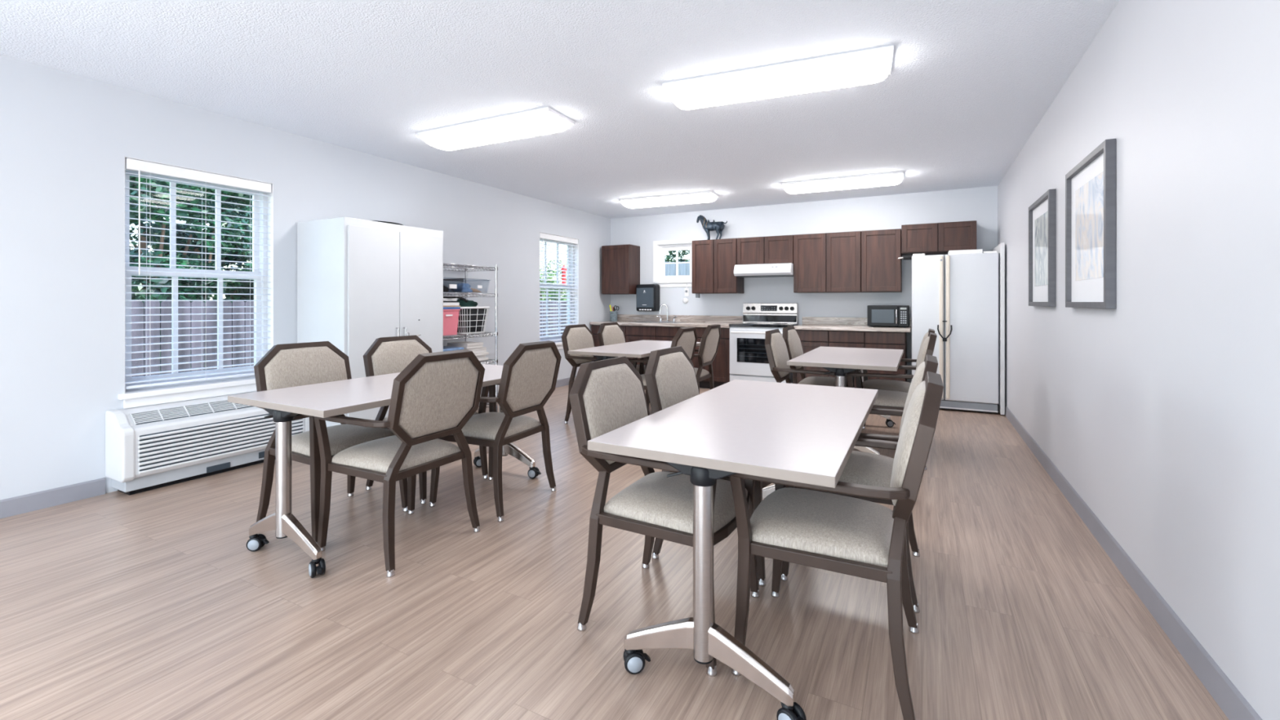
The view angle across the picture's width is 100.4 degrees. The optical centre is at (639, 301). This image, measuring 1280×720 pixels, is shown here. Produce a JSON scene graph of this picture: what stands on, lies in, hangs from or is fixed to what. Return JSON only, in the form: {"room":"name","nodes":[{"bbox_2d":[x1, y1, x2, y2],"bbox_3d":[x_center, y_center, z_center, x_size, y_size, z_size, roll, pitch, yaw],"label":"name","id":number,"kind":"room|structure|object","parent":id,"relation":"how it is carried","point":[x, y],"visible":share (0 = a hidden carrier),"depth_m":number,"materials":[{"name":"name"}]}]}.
{"room":"common room","nodes":[
{"label":"common room","id":0,"kind":"room"},
{"bbox_2d":[0,55,610,499],"bbox_3d":[-3.051,-0.082,4.009,0.200,2.540,11.041,0,0,28],"label":"wall","id":1,"kind":"structure","parent":0,"point":[65,139],"depth_m":3.31,"materials":[{"name":"paint"}]},
{"bbox_2d":[118,156,273,408],"bbox_3d":[-3.124,-0.122,3.800,0.205,1.600,0.940,0,0,28],"label":"window","id":2,"kind":"structure","parent":1,"relation":"in","point":[166,393],"depth_m":3.83,"materials":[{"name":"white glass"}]},
{"bbox_2d":[124,158,271,389],"bbox_3d":[-3.090,-0.179,3.782,0.074,1.474,0.856,0,0,28],"label":"window blind","id":3,"kind":"object","parent":2,"relation":"attached to","point":[132,165],"visible":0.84,"depth_m":3.71,"materials":[{"name":"white plastic"}]},
{"bbox_2d":[0,376,576,518],"bbox_3d":[-3.111,1.138,3.667,0.012,0.100,9.981,0,0,28],"label":"baseboard","id":4,"kind":"structure","parent":1,"relation":"attached to","point":[16,505],"depth_m":3.10,"materials":[{"name":"grey plastic"}]},
{"bbox_2d":[539,231,578,349],"bbox_3d":[-1.176,-0.129,7.490,0.205,1.585,0.970,0,0,28],"label":"window","id":5,"kind":"structure","parent":1,"relation":"in","point":[558,344],"depth_m":7.86,"materials":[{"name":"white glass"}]},
{"bbox_2d":[539,232,577,341],"bbox_3d":[-1.141,-0.186,7.472,0.074,1.459,0.886,0,0,28],"label":"window blind","id":6,"kind":"object","parent":5,"relation":"attached to","point":[542,236],"visible":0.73,"depth_m":7.44,"materials":[{"name":"white plastic"}]},
{"bbox_2d":[0,0,1119,218],"bbox_3d":[-0.639,-1.452,2.735,5.655,0.200,11.041,0,0,28],"label":"ceiling","id":7,"kind":"structure","parent":0,"point":[969,82],"depth_m":3.14,"materials":[{"name":"white"}]},
{"bbox_2d":[417,106,574,151],"bbox_3d":[-1.134,-1.303,4.127,1.278,0.098,0.336,0,0,26],"label":"ceiling light","id":8,"kind":"object","parent":7,"relation":"attached to","point":[543,121],"visible":1,"depth_m":3.98,"materials":[{"name":"white"}]},
{"bbox_2d":[618,190,719,208],"bbox_3d":[0.363,-1.303,6.899,1.268,0.098,0.336,0,0,25],"label":"ceiling light","id":9,"kind":"object","parent":7,"relation":"attached to","point":[701,197],"visible":1,"depth_m":6.77,"materials":[{"name":"white"}]},
{"bbox_2d":[662,44,893,110],"bbox_3d":[0.800,-1.303,3.208,1.298,0.098,0.336,0,0,22],"label":"ceiling light","id":10,"kind":"object","parent":7,"relation":"attached to","point":[869,66],"visible":1,"depth_m":3.09,"materials":[{"name":"white"}]},
{"bbox_2d":[781,170,903,194],"bbox_3d":[2.233,-1.303,5.922,1.248,0.098,0.336,0,0,26],"label":"ceiling light","id":11,"kind":"object","parent":7,"relation":"attached to","point":[893,178],"visible":1,"depth_m":5.80,"materials":[{"name":"white"}]},
{"bbox_2d":[0,384,1228,719],"bbox_3d":[-0.639,1.248,2.735,5.655,0.120,11.041,0,0,28],"label":"floor","id":12,"kind":"structure","parent":0,"point":[155,604],"depth_m":2.03,"materials":[{"name":"brown wood"}]},
{"bbox_2d":[105,391,309,495],"bbox_3d":[-2.932,0.931,3.736,0.264,0.514,1.130,0,0,28],"label":"air conditioner","id":13,"kind":"object","parent":12,"relation":"on","point":[154,446],"visible":0.68,"depth_m":3.47,"materials":[{"name":"plastic"}]},
{"bbox_2d":[128,399,250,425],"bbox_3d":[-2.924,0.728,3.732,0.085,0.066,0.966,0,0,28],"label":"grille","id":14,"kind":"object","parent":13,"relation":"attached to","point":[182,411],"depth_m":3.53,"materials":[{"name":"plastic"}]},
{"bbox_2d":[253,341,408,543],"bbox_3d":[-1.694,0.711,2.930,0.596,0.954,0.600,0,0,28],"label":"armchair","id":15,"kind":"object","parent":12,"relation":"on","point":[296,364],"visible":0.42,"depth_m":2.87,"materials":[{"name":"fabric"}]},
{"bbox_2d":[297,217,443,426],"bbox_3d":[-2.260,0.273,4.571,0.664,1.830,0.945,0,0,28],"label":"storage cabinet","id":16,"kind":"object","parent":12,"relation":"on","point":[360,282],"visible":0.58,"depth_m":4.24,"materials":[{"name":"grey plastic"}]},
{"bbox_2d":[371,220,403,225],"bbox_3d":[-2.243,-0.653,4.554,0.410,0.022,0.410,0,0,28],"label":"serving tray","id":17,"kind":"object","parent":16,"relation":"on","point":[371,220],"visible":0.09,"depth_m":4.44,"materials":[{"name":"black plastic"}]},
{"bbox_2d":[227,364,541,577],"bbox_3d":[-1.287,0.820,3.080,0.762,0.734,1.560,0,0,28],"label":"folding table","id":18,"kind":"object","parent":12,"relation":"on","point":[327,399],"visible":0.84,"depth_m":2.45,"materials":[{"name":"laminate"}]},
{"bbox_2d":[314,349,484,577],"bbox_3d":[-1.153,0.711,2.633,0.596,0.954,0.600,0,0,28],"label":"armchair","id":19,"kind":"object","parent":12,"relation":"on","point":[435,396],"visible":0.98,"depth_m":2.50,"materials":[{"name":"fabric"}]},
{"bbox_2d":[363,335,488,504],"bbox_3d":[-1.404,0.711,3.489,0.596,0.954,0.600,0,0,28],"label":"armchair","id":20,"kind":"object","parent":12,"relation":"on","point":[386,355],"visible":0.23,"depth_m":3.50,"materials":[{"name":"fabric"}]},
{"bbox_2d":[443,262,497,412],"bbox_3d":[-1.904,0.396,5.410,0.476,1.585,0.826,0,0,28],"label":"wire shelving","id":21,"kind":"object","parent":12,"relation":"on","point":[465,267],"visible":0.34,"depth_m":5.61,"materials":[{"name":"silver metal"}]},
{"bbox_2d":[443,284,457,293],"bbox_3d":[-1.988,-0.160,5.228,0.394,0.144,0.364,0,0,28],"label":"clear bin","id":22,"kind":"object","parent":21,"relation":"on","point":[451,286],"visible":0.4,"depth_m":5.17,"materials":[{"name":"plastic"}]},
{"bbox_2d":[443,285,449,292],"bbox_3d":[-1.991,-0.149,5.211,0.284,0.105,0.231,0,0,28],"label":"contents","id":23,"kind":"object","parent":22,"relation":"in","point":[446,289],"visible":0.1,"depth_m":5.18,"materials":[{"name":"black fabric"}]},
{"bbox_2d":[443,306,460,335],"bbox_3d":[-2.005,0.188,5.197,0.416,0.270,0.276,0,0,28],"label":"storage bin","id":24,"kind":"object","parent":21,"relation":"on","point":[451,314],"visible":0.32,"depth_m":5.13,"materials":[{"name":"pink plastic"}]},
{"bbox_2d":[443,305,460,306],"bbox_3d":[-2.003,0.045,5.211,0.390,0.012,0.285,0,0,28],"label":"board","id":25,"kind":"object","parent":24,"relation":"on","point":[443,305],"visible":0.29,"depth_m":5.16,"materials":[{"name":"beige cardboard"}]},
{"bbox_2d":[443,302,459,305],"bbox_3d":[-2.009,0.023,5.209,0.382,0.030,0.277,0,0,28],"label":"sheet","id":26,"kind":"object","parent":25,"relation":"on","point":[444,304],"visible":0.28,"depth_m":5.15,"materials":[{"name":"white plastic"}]},
{"bbox_3d":[-2.014,0.001,5.207,0.374,0.012,0.269,0,0,28],"label":"sheet","id":27,"kind":"object","parent":26,"relation":"on","visible":0},
{"bbox_2d":[443,297,457,301],"bbox_3d":[-2.020,-0.020,5.206,0.366,0.028,0.261,0,0,28],"label":"sheet","id":28,"kind":"object","parent":27,"relation":"on","point":[444,299],"visible":0.29,"depth_m":5.16,"materials":[{"name":"white fabric"}]},
{"bbox_3d":[-1.989,-0.050,5.216,0.373,0.031,0.344,0,0,28],"label":"bag","id":29,"kind":"object","parent":28,"relation":"on","visible":0},
{"bbox_2d":[448,295,467,302],"bbox_3d":[-1.794,-0.026,5.286,0.054,0.071,0.239,0,0,28],"label":"strap","id":30,"kind":"object","parent":29,"relation":"hanging from","point":[455,296],"visible":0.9,"depth_m":5.27,"materials":[{"name":"black fabric"}]},
{"bbox_2d":[443,346,463,351],"bbox_3d":[-1.986,0.533,5.233,0.360,0.160,0.340,0,0,28],"label":"flat box","id":31,"kind":"object","parent":21,"relation":"on","point":[445,348],"visible":0.13,"depth_m":5.20,"materials":[{"name":"blue plastic"}]},
{"bbox_2d":[453,284,482,293],"bbox_3d":[-1.820,-0.160,5.547,0.394,0.144,0.344,0,0,28],"label":"clear bin","id":32,"kind":"object","parent":21,"relation":"on","point":[478,286],"visible":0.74,"depth_m":5.55,"materials":[{"name":"plastic"}]},
{"bbox_2d":[448,283,472,292],"bbox_3d":[-1.847,-0.147,5.502,0.304,0.100,0.200,0,0,28],"label":"contents","id":33,"kind":"object","parent":32,"relation":"in","point":[461,287],"visible":0.91,"depth_m":5.43,"materials":[{"name":"fabric"}]},
{"bbox_2d":[457,306,489,333],"bbox_3d":[-1.827,0.188,5.533,0.410,0.272,0.450,0,0,28],"label":"laundry basket","id":34,"kind":"object","parent":21,"relation":"on","point":[477,307],"visible":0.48,"depth_m":5.39,"materials":[{"name":"white plastic"}]},
{"bbox_2d":[457,308,487,332],"bbox_3d":[-1.827,0.182,5.533,0.370,0.255,0.406,0,0,28],"label":"laundry","id":35,"kind":"object","parent":34,"relation":"in","point":[470,311],"visible":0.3,"depth_m":5.41,"materials":[{"name":"black fabric"}]},
{"bbox_2d":[446,298,478,306],"bbox_3d":[-1.844,0.014,5.504,0.330,0.087,0.395,0,0,28],"label":"crumpled cloth","id":36,"kind":"object","parent":35,"relation":"on","point":[470,303],"visible":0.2,"depth_m":5.44,"materials":[{"name":"fabric"}]},
{"bbox_2d":[477,356,488,360],"bbox_3d":[-1.788,0.599,5.579,0.290,0.026,0.260,0,0,28],"label":"paper ream","id":37,"kind":"object","parent":21,"relation":"on","point":[486,357],"visible":0.26,"depth_m":5.56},
{"bbox_2d":[475,355,485,358],"bbox_3d":[-1.812,0.572,5.572,0.290,0.026,0.260,0,0,28],"label":"paper ream","id":38,"kind":"object","parent":37,"relation":"on","point":[481,356],"visible":0.23,"depth_m":5.56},
{"bbox_2d":[474,351,488,355],"bbox_3d":[-1.785,0.545,5.580,0.290,0.026,0.260,0,0,28],"label":"paper ream","id":39,"kind":"object","parent":38,"relation":"on","point":[484,353],"visible":0.27,"depth_m":5.54,"materials":[{"name":"paper"}]},
{"bbox_2d":[472,349,486,353],"bbox_3d":[-1.808,0.518,5.573,0.290,0.026,0.260,0,0,28],"label":"paper ream","id":40,"kind":"object","parent":39,"relation":"on","point":[483,350],"visible":0.27,"depth_m":5.53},
{"bbox_2d":[463,346,486,351],"bbox_3d":[-1.808,0.491,5.573,0.290,0.026,0.260,0,0,28],"label":"paper ream","id":41,"kind":"object","parent":40,"relation":"on","point":[482,348],"visible":0.36,"depth_m":5.50,"materials":[{"name":"paper"}]},
{"bbox_2d":[446,345,482,349],"bbox_3d":[-1.819,0.464,5.532,0.290,0.026,0.220,0,0,28],"label":"paper ream","id":42,"kind":"object","parent":41,"relation":"on","point":[473,346],"visible":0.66,"depth_m":5.45,"materials":[{"name":"paper"}]},
{"bbox_2d":[447,341,483,346],"bbox_3d":[-1.813,0.437,5.534,0.290,0.026,0.220,0,0,28],"label":"paper ream","id":43,"kind":"object","parent":42,"relation":"on","point":[461,343],"visible":1,"depth_m":5.46,"materials":[{"name":"paper"}]},
{"bbox_2d":[429,340,561,522],"bbox_3d":[-0.845,0.711,3.207,0.596,0.954,0.600,0,0,25],"label":"armchair","id":44,"kind":"object","parent":12,"relation":"on","point":[529,376],"visible":0.87,"depth_m":3.07,"materials":[{"name":"fabric"}]},
{"bbox_2d":[561,324,637,423],"bbox_3d":[-0.411,0.711,5.317,0.596,0.954,0.600,0,0,28],"label":"armchair","id":45,"kind":"object","parent":12,"relation":"on","point":[574,337],"visible":0.35,"depth_m":5.27,"materials":[{"name":"fabric"}]},
{"bbox_2d":[591,324,626,361],"bbox_3d":[-0.332,0.769,8.238,0.600,0.838,0.621,0,0,28],"label":"base cabinet","id":46,"kind":"object","parent":12,"relation":"on","point":[595,328],"visible":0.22,"depth_m":8.06,"materials":[{"name":"brown wood"}]},
{"bbox_2d":[590,314,742,328],"bbox_3d":[0.360,0.278,7.862,2.205,0.145,0.639,0,0,28],"label":"countertop","id":47,"kind":"structure","parent":46,"relation":"on","point":[695,321],"depth_m":7.88,"materials":[{"name":"laminate"}]},
{"bbox_2d":[609,311,617,321],"bbox_3d":[-0.414,0.228,8.350,0.128,0.160,0.128,0,0,28],"label":"pen cup","id":48,"kind":"object","parent":47,"relation":"on","point":[613,314],"visible":1,"depth_m":8.30,"materials":[{"name":"metal"}]},
{"bbox_2d":[633,321,685,323],"bbox_3d":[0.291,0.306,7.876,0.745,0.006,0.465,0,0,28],"label":"sink","id":49,"kind":"object","parent":47,"relation":"in","point":[633,322],"visible":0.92,"depth_m":7.93,"materials":[{"name":"metal"}]},
{"bbox_2d":[656,304,676,321],"bbox_3d":[0.410,0.173,8.081,0.337,0.271,0.086,0,0,28],"label":"faucet","id":50,"kind":"object","parent":47,"relation":"on","point":[661,305],"visible":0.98,"depth_m":8.09,"materials":[{"name":"silver metal"}]},
{"bbox_2d":[597,322,645,374],"bbox_3d":[-0.100,0.711,5.842,0.596,0.954,0.600,0,0,28],"label":"armchair","id":51,"kind":"object","parent":12,"relation":"on","point":[609,333],"visible":0.23,"depth_m":5.83,"materials":[{"name":"fabric"}]},
{"bbox_2d":[568,340,700,361],"bbox_3d":[0.026,0.820,5.437,0.760,0.734,1.560,0,0,27],"label":"folding table","id":52,"kind":"object","parent":12,"relation":"on","point":[639,348],"visible":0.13,"depth_m":5.02,"materials":[{"name":"laminate"}]},
{"bbox_2d":[626,325,682,364],"bbox_3d":[0.366,0.769,7.869,0.980,0.838,0.621,0,0,28],"label":"base cabinet","id":53,"kind":"object","parent":12,"relation":"on","point":[633,333],"visible":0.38,"depth_m":7.64,"materials":[{"name":"brown wood"}]},
{"bbox_2d":[627,326,697,409],"bbox_3d":[0.195,0.711,5.037,0.596,0.954,0.600,0,0,28],"label":"armchair","id":54,"kind":"object","parent":12,"relation":"on","point":[685,337],"visible":0.18,"depth_m":4.90,"materials":[{"name":"fabric"}]},
{"bbox_2d":[568,355,759,676],"bbox_3d":[0.099,0.711,2.057,0.596,0.954,0.600,0,0,28],"label":"armchair","id":55,"kind":"object","parent":12,"relation":"on","point":[606,396],"visible":0.7,"depth_m":1.95,"materials":[{"name":"fabric"}]},
{"bbox_2d":[693,324,721,391],"bbox_3d":[0.509,0.711,5.567,0.596,0.954,0.600,0,0,26],"label":"armchair","id":56,"kind":"object","parent":12,"relation":"on","point":[710,340],"visible":0.41,"depth_m":5.42,"materials":[{"name":"fabric"}]},
{"bbox_2d":[644,346,771,586],"bbox_3d":[0.381,0.711,2.592,0.596,0.954,0.600,0,0,28],"label":"armchair","id":57,"kind":"object","parent":12,"relation":"on","point":[670,378],"visible":0.36,"depth_m":2.54,"materials":[{"name":"fabric"}]},
{"bbox_2d":[692,327,729,388],"bbox_3d":[1.069,0.769,7.497,0.610,0.838,0.621,0,0,28],"label":"base cabinet","id":58,"kind":"object","parent":12,"relation":"on","point":[721,363],"visible":0.35,"depth_m":7.15,"materials":[{"name":"brown wood"}]},
{"bbox_2d":[587,379,878,719],"bbox_3d":[0.531,0.820,2.247,0.765,0.734,1.560,0,0,28],"label":"folding table","id":59,"kind":"object","parent":12,"relation":"on","point":[797,433],"visible":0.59,"depth_m":1.68,"materials":[{"name":"laminate"}]},
{"bbox_2d":[728,302,797,383],"bbox_3d":[1.649,0.604,7.118,0.764,1.169,0.723,0,0,28],"label":"electric range","id":60,"kind":"object","parent":12,"relation":"on","point":[748,360],"visible":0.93,"depth_m":6.95,"materials":[{"name":"white metal"}]},
{"bbox_2d":[728,322,797,328],"bbox_3d":[1.653,0.312,7.126,0.764,0.033,0.615,0,0,28],"label":"cooktop","id":61,"kind":"object","parent":60,"relation":"in","point":[742,325],"depth_m":6.93,"materials":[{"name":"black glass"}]},
{"bbox_2d":[764,328,847,386],"bbox_3d":[1.357,0.711,4.350,0.596,0.954,0.600,0,0,28],"label":"armchair","id":62,"kind":"object","parent":12,"relation":"on","point":[776,350],"visible":0.36,"depth_m":4.29,"materials":[{"name":"fabric"}]},
{"bbox_2d":[795,329,828,383],"bbox_3d":[2.256,0.769,6.871,0.425,0.838,0.621,0,0,28],"label":"base cabinet","id":63,"kind":"object","parent":12,"relation":"on","point":[811,340],"visible":0.33,"depth_m":6.59,"materials":[{"name":"brown wood"}]},
{"bbox_2d":[793,316,911,332],"bbox_3d":[2.644,0.278,6.656,1.320,0.145,0.639,0,0,28],"label":"countertop","id":64,"kind":"structure","parent":63,"relation":"on","point":[820,323],"depth_m":6.72,"materials":[{"name":"laminate"}]},
{"bbox_2d":[866,305,909,327],"bbox_3d":[3.027,0.177,6.494,0.450,0.262,0.409,0,0,28],"label":"microwave","id":65,"kind":"object","parent":64,"relation":"on","point":[877,315],"visible":1,"depth_m":6.33,"materials":[{"name":"black plastic"}]},
{"bbox_2d":[782,325,854,387],"bbox_3d":[1.642,0.711,4.889,0.596,0.954,0.600,0,0,28],"label":"armchair","id":66,"kind":"object","parent":12,"relation":"on","point":[791,338],"visible":0.3,"depth_m":4.83,"materials":[{"name":"fabric"}]},
{"bbox_2d":[729,371,943,719],"bbox_3d":[0.676,0.711,1.797,0.596,0.954,0.600,0,0,28],"label":"armchair","id":67,"kind":"object","parent":12,"relation":"on","point":[824,531],"visible":0.9,"depth_m":1.63,"materials":[{"name":"fabric"}]},
{"bbox_2d":[786,346,903,454],"bbox_3d":[1.806,0.820,4.551,0.755,0.734,1.535,0,0,28],"label":"folding table","id":68,"kind":"object","parent":12,"relation":"on","point":[841,361],"visible":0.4,"depth_m":4.11,"materials":[{"name":"laminate"}]},
{"bbox_2d":[828,330,864,387],"bbox_3d":[2.623,0.769,6.677,0.405,0.838,0.621,0,0,28],"label":"base cabinet","id":69,"kind":"object","parent":12,"relation":"on","point":[846,339],"visible":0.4,"depth_m":6.40,"materials":[{"name":"brown wood"}]},
{"bbox_2d":[780,354,937,613],"bbox_3d":[0.981,0.711,2.371,0.596,0.954,0.600,0,0,28],"label":"armchair","id":70,"kind":"object","parent":12,"relation":"on","point":[862,468],"visible":0.34,"depth_m":2.21,"materials":[{"name":"fabric"}]},
{"bbox_2d":[864,331,906,382],"bbox_3d":[2.995,0.769,6.481,0.435,0.838,0.621,0,0,28],"label":"base cabinet","id":71,"kind":"object","parent":12,"relation":"on","point":[873,340],"visible":0.38,"depth_m":6.20,"materials":[{"name":"brown wood"}]},
{"bbox_2d":[846,332,937,470],"bbox_3d":[1.934,0.711,4.090,0.596,0.954,0.600,0,0,28],"label":"armchair","id":72,"kind":"object","parent":12,"relation":"on","point":[886,399],"visible":0.26,"depth_m":3.91,"materials":[{"name":"wood"}]},
{"bbox_2d":[859,328,934,428],"bbox_3d":[2.224,0.711,4.638,0.596,0.954,0.600,0,0,28],"label":"armchair","id":73,"kind":"object","parent":12,"relation":"on","point":[882,384],"visible":0.32,"depth_m":4.53,"materials":[{"name":"wood"}]},
{"bbox_2d":[911,250,998,413],"bbox_3d":[3.553,0.317,6.065,0.810,1.702,0.756,0,0,28],"label":"refrigerator","id":74,"kind":"object","parent":12,"relation":"on","point":[960,290],"visible":0.85,"depth_m":5.73,"materials":[{"name":"white metal"}]},
{"bbox_2d":[897,254,934,259],"bbox_3d":[3.238,-0.516,6.184,0.448,0.057,0.060,0,0,28],"label":"umbrella","id":75,"kind":"object","parent":74,"relation":"on","point":[906,257],"visible":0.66,"depth_m":6.22,"materials":[{"name":"black fabric"}]},
{"bbox_2d":[937,320,952,341],"bbox_3d":[3.291,0.317,5.756,0.142,0.222,0.040,0,0,28],"label":"lock","id":76,"kind":"object","parent":74,"relation":"attached to","point":[949,334],"visible":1,"depth_m":5.74,"materials":[{"name":"black metal"}]},
{"bbox_2d":[947,248,982,254],"bbox_3d":[3.560,-0.535,5.844,0.310,0.045,0.240,0,0,28],"label":"flat box","id":77,"kind":"object","parent":74,"relation":"on","point":[979,251],"visible":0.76,"depth_m":5.74,"materials":[{"name":"cardboard"}]},
{"bbox_2d":[992,242,1004,414],"bbox_3d":[3.938,0.282,5.861,0.040,1.788,0.716,0,0,28],"label":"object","id":78,"kind":"object","parent":12,"relation":"on","point":[1000,248],"visible":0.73,"depth_m":5.55,"materials":[{"name":"white plastic"}]},
{"bbox_2d":[610,186,997,382],"bbox_3d":[1.892,-0.082,7.529,5.255,2.540,0.200,0,0,28],"label":"wall","id":79,"kind":"structure","parent":0,"point":[980,204],"depth_m":7.25,"materials":[{"name":"paint"}]},
{"bbox_2d":[601,244,639,294],"bbox_3d":[-0.300,-0.495,8.368,0.493,0.757,0.361,0,0,28],"label":"upper cabinet","id":80,"kind":"object","parent":79,"relation":"attached to","point":[620,264],"visible":0.98,"depth_m":8.22,"materials":[{"name":"brown wood"}]},
{"bbox_2d":[635,284,659,311],"bbox_3d":[0.119,-0.059,8.225,0.330,0.415,0.222,0,0,28],"label":"dispenser","id":81,"kind":"object","parent":79,"relation":"attached to","point":[647,295],"visible":0.98,"depth_m":8.13,"materials":[{"name":"black plastic"}]},
{"bbox_2d":[653,238,694,287],"bbox_3d":[0.543,-0.582,8.193,0.690,0.720,0.185,0,0,28],"label":"window","id":82,"kind":"structure","parent":79,"relation":"in","point":[664,281],"depth_m":8.22,"materials":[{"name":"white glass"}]},
{"bbox_2d":[617,314,742,323],"bbox_3d":[0.505,0.257,8.136,2.205,0.103,0.019,0,0,28],"label":"backsplash","id":83,"kind":"structure","parent":79,"relation":"attached to","point":[687,318],"depth_m":8.03,"materials":[{"name":"laminate"}]},
{"bbox_2d":[684,283,688,296],"bbox_3d":[0.712,-0.178,8.021,0.053,0.184,0.029,0,0,28],"label":"wall outlet","id":84,"kind":"object","parent":79,"relation":"attached to","point":[686,290],"visible":1,"depth_m":8.01,"materials":[{"name":"white plastic"}]},
{"bbox_2d":[692,238,743,293],"bbox_3d":[1.113,-0.495,7.621,0.660,0.757,0.361,0,0,28],"label":"upper cabinet","id":85,"kind":"object","parent":79,"relation":"attached to","point":[714,261],"visible":0.99,"depth_m":7.46,"materials":[{"name":"brown wood"}]},
{"bbox_2d":[696,214,727,239],"bbox_3d":[1.031,-1.072,7.655,0.465,0.377,0.149,0,0,28],"label":"statue","id":86,"kind":"object","parent":85,"relation":"on","point":[708,226],"visible":0.95,"depth_m":7.62,"materials":[{"name":"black metal"}]},
{"bbox_2d":[737,235,793,264],"bbox_3d":[1.745,-0.688,7.288,0.758,0.372,0.361,0,0,28],"label":"upper cabinet","id":87,"kind":"object","parent":79,"relation":"attached to","point":[770,249],"visible":0.94,"depth_m":7.12,"materials":[{"name":"brown wood"}]},
{"bbox_2d":[733,262,793,277],"bbox_3d":[1.712,-0.420,7.227,0.756,0.158,0.499,0,0,28],"label":"range hood","id":88,"kind":"object","parent":87,"relation":"attached to","point":[762,270],"visible":0.82,"depth_m":7.02,"materials":[{"name":"white metal"}]},
{"bbox_2d":[793,231,861,293],"bbox_3d":[2.445,-0.495,6.918,0.815,0.757,0.361,0,0,28],"label":"upper cabinet","id":89,"kind":"object","parent":79,"relation":"attached to","point":[826,262],"visible":0.99,"depth_m":6.75,"materials":[{"name":"brown wood"}]},
{"bbox_2d":[802,316,911,326],"bbox_3d":[2.788,0.257,6.930,1.320,0.103,0.019,0,0,28],"label":"backsplash","id":90,"kind":"structure","parent":79,"relation":"attached to","point":[806,320],"depth_m":7.03,"materials":[{"name":"laminate"}]},
{"bbox_2d":[861,228,902,292],"bbox_3d":[3.004,-0.495,6.623,0.440,0.757,0.361,0,0,28],"label":"upper cabinet","id":91,"kind":"object","parent":79,"relation":"attached to","point":[881,250],"visible":0.98,"depth_m":6.47,"materials":[{"name":"brown wood"}]},
{"bbox_2d":[901,220,976,255],"bbox_3d":[3.540,-0.747,6.340,0.763,0.340,0.361,0,0,28],"label":"upper cabinet","id":92,"kind":"object","parent":79,"relation":"attached to","point":[933,238],"visible":0.93,"depth_m":6.19,"materials":[{"name":"brown wood"}]},
{"bbox_2d":[997,0,1279,719],"bbox_3d":[1.773,-0.082,1.462,0.200,2.540,11.041,0,0,28],"label":"wall","id":93,"kind":"structure","parent":0,"point":[1160,408],"depth_m":1.82,"materials":[{"name":"paint"}]},
{"bbox_2d":[1028,188,1056,306],"bbox_3d":[2.903,-0.355,3.859,0.038,0.777,0.765,0,0,28],"label":"framed picture","id":94,"kind":"object","parent":93,"relation":"attached to","point":[1042,212],"visible":1,"depth_m":3.79,"materials":[{"name":"grey wood"}]},
{"bbox_2d":[1035,210,1048,286],"bbox_3d":[2.906,-0.370,3.857,0.002,0.507,0.505,0,0,28],"label":"print","id":95,"kind":"object","parent":94,"relation":"attached to","point":[1042,219],"depth_m":3.84},
{"bbox_2d":[1065,138,1115,308],"bbox_3d":[2.332,-0.355,2.777,0.038,0.777,0.775,0,0,28],"label":"framed picture","id":96,"kind":"object","parent":93,"relation":"attached to","point":[1091,184],"visible":1,"depth_m":2.71,"materials":[{"name":"grey wood"}]},
{"bbox_2d":[1075,171,1103,280],"bbox_3d":[2.335,-0.370,2.776,0.002,0.507,0.515,0,0,28],"label":"print","id":97,"kind":"object","parent":96,"relation":"attached to","point":[1089,194],"depth_m":2.74},
{"bbox_2d":[1004,404,1262,719],"bbox_3d":[1.679,1.138,1.511,0.012,0.100,10.641,0,0,28],"label":"baseboard","id":98,"kind":"structure","parent":93,"relation":"attached to","point":[1223,691],"depth_m":1.97,"materials":[{"name":"grey plastic"}]},
{"label":"outside","id":99,"kind":"structure","parent":0,"visible":0},
{"bbox_3d":[-11.127,1.538,16.052,25.330,0.100,42.000,0,0,28],"label":"lawn","id":100,"kind":"structure","parent":99,"visible":0},
{"bbox_2d":[129,176,252,376],"bbox_3d":[-7.710,-0.881,8.182,2.904,4.766,2.962,0,0,16],"label":"leafy tree","id":101,"kind":"object","parent":100,"relation":"on","point":[133,185],"visible":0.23,"depth_m":8.19,"materials":[{"name":"green plant"}]},
{"bbox_2d":[129,191,253,302],"bbox_3d":[-10.291,-1.784,12.445,3.485,6.586,6.129,0,0,25],"label":"leafy tree","id":102,"kind":"object","parent":100,"relation":"on","point":[193,249],"visible":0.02,"depth_m":12.54,"materials":[{"name":"green plant"}]},
{"bbox_2d":[131,301,566,377],"bbox_3d":[-4.182,0.733,10.627,0.160,1.510,16.890,0,0,28],"label":"fence","id":103,"kind":"object","parent":100,"relation":"on","point":[134,304],"visible":0.06,"depth_m":7.12,"materials":[{"name":"wood"}]},
{"bbox_2d":[539,259,566,300],"bbox_3d":[-3.144,0.017,17.603,2.648,2.962,3.024,0,0,11],"label":"leafy tree","id":104,"kind":"object","parent":100,"relation":"on","point":[548,271],"visible":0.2,"depth_m":17.33,"materials":[{"name":"green plant"}]},
{"bbox_2d":[560,259,567,323],"bbox_3d":[-1.766,0.249,12.484,0.184,2.478,0.148,0,0,-29],"label":"bird feeder","id":105,"kind":"object","parent":100,"relation":"on","point":[562,268],"visible":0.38,"depth_m":12.44,"materials":[{"name":"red plastic"}]},
{"bbox_2d":[665,249,689,262],"bbox_3d":[0.798,-0.874,17.424,3.081,4.740,2.352,0,0,28],"label":"leafy tree","id":106,"kind":"object","parent":100,"relation":"on","point":[683,251],"visible":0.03,"depth_m":17.29,"materials":[{"name":"green plant"}]},
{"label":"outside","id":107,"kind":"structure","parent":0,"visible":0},
{"bbox_3d":[12.028,1.538,14.932,16.670,0.100,22.359,0,0,28],"label":"ground","id":108,"kind":"structure","parent":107,"visible":0},
{"bbox_2d":[665,261,689,275],"bbox_3d":[2.393,0.208,13.528,8.000,2.560,0.160,0,0,28],"label":"fence","id":109,"kind":"object","parent":108,"relation":"on","point":[670,268],"visible":0.02,"depth_m":14.16,"materials":[{"name":"wood"}]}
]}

